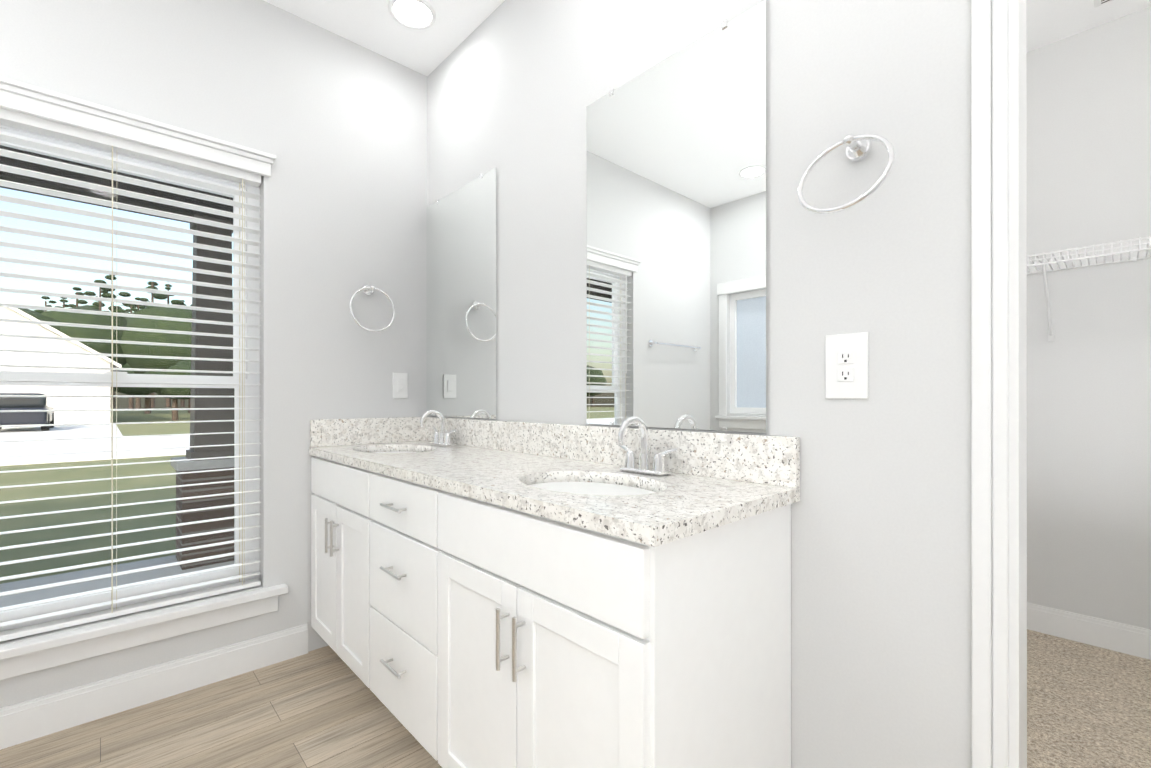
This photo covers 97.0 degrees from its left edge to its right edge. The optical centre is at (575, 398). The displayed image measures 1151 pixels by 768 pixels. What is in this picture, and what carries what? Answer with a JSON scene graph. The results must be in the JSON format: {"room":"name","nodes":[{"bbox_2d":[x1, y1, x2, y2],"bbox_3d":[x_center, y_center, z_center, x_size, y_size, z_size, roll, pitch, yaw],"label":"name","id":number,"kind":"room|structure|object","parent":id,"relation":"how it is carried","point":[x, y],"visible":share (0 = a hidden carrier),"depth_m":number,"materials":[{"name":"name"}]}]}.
{"room":"bathroom","nodes":[
{"label":"bathroom","id":0,"kind":"room"},
{"bbox_2d":[0,0,426,707],"bbox_3d":[-1.781,-0.270,1.755,2.870,2.750,0.160,0,0,-43],"label":"wall","id":1,"kind":"structure","parent":0,"point":[336,124],"depth_m":2.17,"materials":[{"name":"paint"}]},
{"bbox_2d":[0,124,259,631],"bbox_3d":[-1.689,-0.071,1.871,0.903,1.717,0.085,0,0,-43],"label":"window","id":2,"kind":"structure","parent":1,"relation":"in","point":[91,599],"depth_m":2.00,"materials":[{"name":"glass"}]},
{"bbox_2d":[0,108,260,641],"bbox_3d":[-1.641,-0.076,1.819,0.887,1.703,0.071,0,0,-43],"label":"window blinds","id":3,"kind":"object","parent":2,"relation":"attached to","point":[21,121],"visible":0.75,"depth_m":1.83,"materials":[{"name":"white plastic"}]},
{"bbox_2d":[0,76,275,177],"bbox_3d":[-1.603,-0.960,1.781,0.973,0.084,0.043,0,0,-43],"label":"window valance","id":4,"kind":"object","parent":1,"relation":"attached to","point":[29,99],"visible":0.98,"depth_m":1.79,"materials":[{"name":"paint"}]},
{"bbox_2d":[0,583,287,679],"bbox_3d":[-1.625,0.835,1.806,1.058,0.104,0.124,0,0,-43],"label":"window sill","id":5,"kind":"structure","parent":1,"relation":"attached to","point":[35,652],"depth_m":1.80,"materials":[{"name":"paint"}]},
{"bbox_2d":[0,624,307,749],"bbox_3d":[-1.927,1.042,1.498,2.088,0.125,0.014,0,0,-43],"label":"baseboard","id":6,"kind":"structure","parent":1,"relation":"attached to","point":[28,720],"depth_m":1.83,"materials":[{"name":"paint"}]},
{"bbox_2d":[310,417,424,444],"bbox_3d":[-0.959,0.153,2.394,0.527,0.120,0.021,0,0,-43],"label":"backsplash","id":7,"kind":"structure","parent":1,"relation":"attached to","point":[355,431],"depth_m":2.36,"materials":[{"name":"white stone"}]},
{"bbox_2d":[349,284,394,331],"bbox_3d":[-0.952,-0.420,2.365,0.212,0.232,0.079,0,0,-43],"label":"towel ring","id":8,"kind":"object","parent":1,"relation":"attached to","point":[367,289],"visible":1,"depth_m":2.35,"materials":[{"name":"silver metal"}]},
{"bbox_2d":[393,373,407,397],"bbox_3d":[-0.859,-0.062,2.498,0.075,0.125,0.010,0,0,-43],"label":"light switch","id":9,"kind":"object","parent":1,"relation":"attached to","point":[400,385],"visible":1,"depth_m":2.50,"materials":[{"name":"plastic"}]},
{"bbox_2d":[0,645,441,767],"bbox_3d":[-0.536,1.164,0.378,2.810,0.120,3.870,0,0,-43],"label":"floor","id":10,"kind":"structure","parent":0,"point":[324,707],"depth_m":1.69,"materials":[{"name":"wood"}]},
{"bbox_2d":[309,453,797,767],"bbox_3d":[-0.331,0.675,1.714,0.580,0.860,1.872,0,0,-43],"label":"bathroom vanity","id":11,"kind":"object","parent":10,"relation":"on","point":[497,594],"depth_m":1.12,"materials":[{"name":"paint"}]},
{"bbox_2d":[309,441,799,548],"bbox_3d":[-0.314,0.229,1.716,0.553,0.032,1.894,0,0,-43],"label":"countertop","id":12,"kind":"structure","parent":11,"relation":"on","point":[690,504],"depth_m":1.21,"materials":[{"name":"white stone"}]},
{"bbox_2d":[369,445,416,452],"bbox_3d":[-0.766,0.318,2.162,0.330,0.170,0.448,0,0,-43],"label":"sink","id":13,"kind":"object","parent":12,"relation":"in","point":[400,448],"depth_m":2.34,"materials":[{"name":"white ceramic"}]},
{"bbox_2d":[417,409,456,444],"bbox_3d":[-0.635,0.132,2.285,0.136,0.162,0.216,0,0,-43],"label":"faucet","id":14,"kind":"object","parent":12,"relation":"on","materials":[{"name":"silver metal"}]},
{"bbox_2d":[533,473,664,496],"bbox_3d":[0.036,0.317,1.304,0.330,0.170,0.448,0,0,-43],"label":"sink","id":15,"kind":"object","parent":12,"relation":"in","point":[579,482],"depth_m":1.43,"materials":[{"name":"white ceramic"}]},
{"bbox_2d":[613,416,680,476],"bbox_3d":[0.167,0.131,1.426,0.136,0.162,0.216,0,0,-43],"label":"faucet","id":16,"kind":"object","parent":12,"relation":"on","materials":[{"name":"silver metal"}]},
{"bbox_2d":[427,0,971,767],"bbox_3d":[0.549,-0.270,1.283,0.110,2.750,3.710,0,0,-43],"label":"wall","id":17,"kind":"structure","parent":0,"point":[881,622],"depth_m":1.16,"materials":[{"name":"paint"}]},
{"bbox_2d":[426,167,496,418],"bbox_3d":[-0.546,-0.445,2.364,0.010,1.066,0.621,0,0,-43],"label":"mirror","id":18,"kind":"object","parent":17,"relation":"attached to","point":[461,301],"visible":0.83,"depth_m":2.33,"materials":[{"name":"clear glass"}]},
{"bbox_2d":[425,418,799,488],"bbox_3d":[-0.119,0.153,1.897,0.021,0.120,1.894,0,0,-43],"label":"backsplash","id":19,"kind":"structure","parent":17,"relation":"attached to","point":[767,459],"depth_m":1.44,"materials":[{"name":"white stone"}]},
{"bbox_2d":[587,0,766,432],"bbox_3d":[0.258,-0.458,1.504,0.010,1.091,0.640,0,0,-43],"label":"mirror","id":20,"kind":"object","parent":17,"relation":"attached to","point":[677,240],"visible":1,"depth_m":1.45,"materials":[{"name":"clear glass"}]},
{"bbox_2d":[825,332,867,398],"bbox_3d":[0.604,-0.071,1.136,0.008,0.145,0.089,0,0,-43],"label":"electrical outlet","id":21,"kind":"object","parent":17,"relation":"attached to","point":[846,366],"visible":1,"depth_m":1.13,"materials":[{"name":"plastic"}]},
{"bbox_2d":[798,134,894,213],"bbox_3d":[0.576,-0.477,1.076,0.130,0.196,0.188,0,0,-43],"label":"towel ring","id":22,"kind":"object","parent":17,"relation":"attached to","point":[859,148],"visible":1,"depth_m":1.07,"materials":[{"name":"silver metal"}]},
{"bbox_2d":[971,0,1026,767],"bbox_3d":[1.113,0.053,0.678,0.144,2.103,0.914,0,0,-43],"label":"door frame","id":23,"kind":"structure","parent":17,"relation":"attached to","point":[999,364],"depth_m":0.94,"materials":[{"name":"paint"}]},
{"bbox_2d":[263,0,1150,75],"bbox_3d":[0.216,-1.706,1.083,4.870,0.120,3.870,0,0,-43],"label":"ceiling","id":24,"kind":"structure","parent":0,"point":[374,26],"depth_m":2.22,"materials":[{"name":"paint"}]},
{"bbox_2d":[388,0,435,29],"bbox_3d":[-0.695,-1.640,2.168,0.196,0.009,0.196,0,0,-43],"label":"recessed light","id":25,"kind":"object","parent":24,"relation":"in","point":[416,14],"visible":1,"depth_m":2.17,"materials":[{"name":"paint"}]},
{"bbox_2d":[1094,0,1113,7],"bbox_3d":[2.215,-1.641,2.013,0.120,0.008,0.230,0,0,-43],"label":"ceiling vent","id":26,"kind":"object","parent":24,"relation":"in","point":[1097,3],"visible":1,"depth_m":2.11,"materials":[{"name":"plastic"}]},
{"bbox_2d":[1026,6,1150,628],"bbox_3d":[2.433,-0.270,2.195,0.110,2.750,2.270,0,0,-43],"label":"wall","id":27,"kind":"structure","parent":0,"point":[1088,96],"depth_m":2.26,"materials":[{"name":"paint"}]},
{"bbox_2d":[1027,602,1150,659],"bbox_3d":[2.388,1.038,2.152,0.014,0.135,2.050,0,0,-43],"label":"baseboard","id":28,"kind":"structure","parent":27,"relation":"attached to","point":[1114,636],"depth_m":2.25,"materials":[{"name":"paint"}]},
{"bbox_2d":[1027,236,1150,340],"bbox_3d":[2.243,-0.433,2.020,0.409,0.336,2.033,0,0,-43],"label":"wire shelf","id":29,"kind":"object","parent":27,"relation":"attached to","point":[1042,263],"visible":0.4,"depth_m":2.09,"materials":[{"name":"white metal"}]},
{"bbox_2d":[1027,629,1150,767],"bbox_3d":[1.721,1.159,1.528,2.060,0.132,2.270,0,0,-43],"label":"floor","id":30,"kind":"structure","parent":0,"point":[1088,706],"depth_m":1.80,"materials":[{"name":"beige carpet"}]},
{"label":"outside","id":31,"kind":"structure","parent":0,"visible":0},
{"bbox_2d":[0,410,189,583],"bbox_3d":[-38.853,1.578,28.730,100.000,0.300,89.800,0,0,-43],"label":"lawn","id":32,"kind":"structure","parent":31,"point":[12,493],"depth_m":6.56,"materials":[{"name":"green plant"}]},
{"bbox_2d":[0,299,120,424],"bbox_3d":[-36.974,-2.074,26.245,19.950,7.000,12.900,0,0,-43],"label":"neighbouring house","id":33,"kind":"structure","parent":32,"relation":"on","point":[53,360],"depth_m":26.88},
{"bbox_2d":[0,424,189,465],"bbox_3d":[-24.893,1.405,13.786,140.000,0.020,22.300,0,0,-43],"label":"driveway","id":34,"kind":"structure","parent":32,"relation":"on","point":[27,447],"depth_m":15.36,"materials":[{"name":"concrete"}]},
{"bbox_2d":[0,393,53,430],"bbox_3d":[-24.474,0.590,22.457,1.890,1.620,4.600,0,0,-43],"label":"car","id":35,"kind":"object","parent":34,"relation":"on","point":[21,403],"depth_m":21.43,"materials":[{"name":"paint"}]},
{"bbox_2d":[18,275,191,420],"bbox_3d":[-54.092,-9.496,65.731,132.095,22.012,90.875,0,0,-43],"label":"trees","id":36,"kind":"object","parent":32,"relation":"on","point":[130,349],"depth_m":44.00,"materials":[{"name":"green plant"}]},
{"bbox_2d":[0,555,233,607],"bbox_3d":[-2.779,1.306,2.566,11.000,0.200,2.390,0,0,-43],"label":"porch","id":37,"kind":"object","parent":32,"relation":"on","point":[53,592],"depth_m":3.39,"materials":[{"name":"concrete"}]},
{"bbox_2d":[171,214,233,569],"bbox_3d":[-2.899,-0.063,3.721,7.260,2.540,0.460,0,0,-43],"label":"porch column","id":38,"kind":"structure","parent":37,"relation":"on","point":[195,440],"depth_m":3.74,"materials":[{"name":"brick"}]},
{"bbox_2d":[0,145,232,222],"bbox_3d":[-3.410,-1.424,3.244,11.000,0.180,0.280,0,0,-43],"label":"porch ceiling","id":39,"kind":"structure","parent":38,"relation":"on","point":[23,179],"depth_m":3.37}
]}

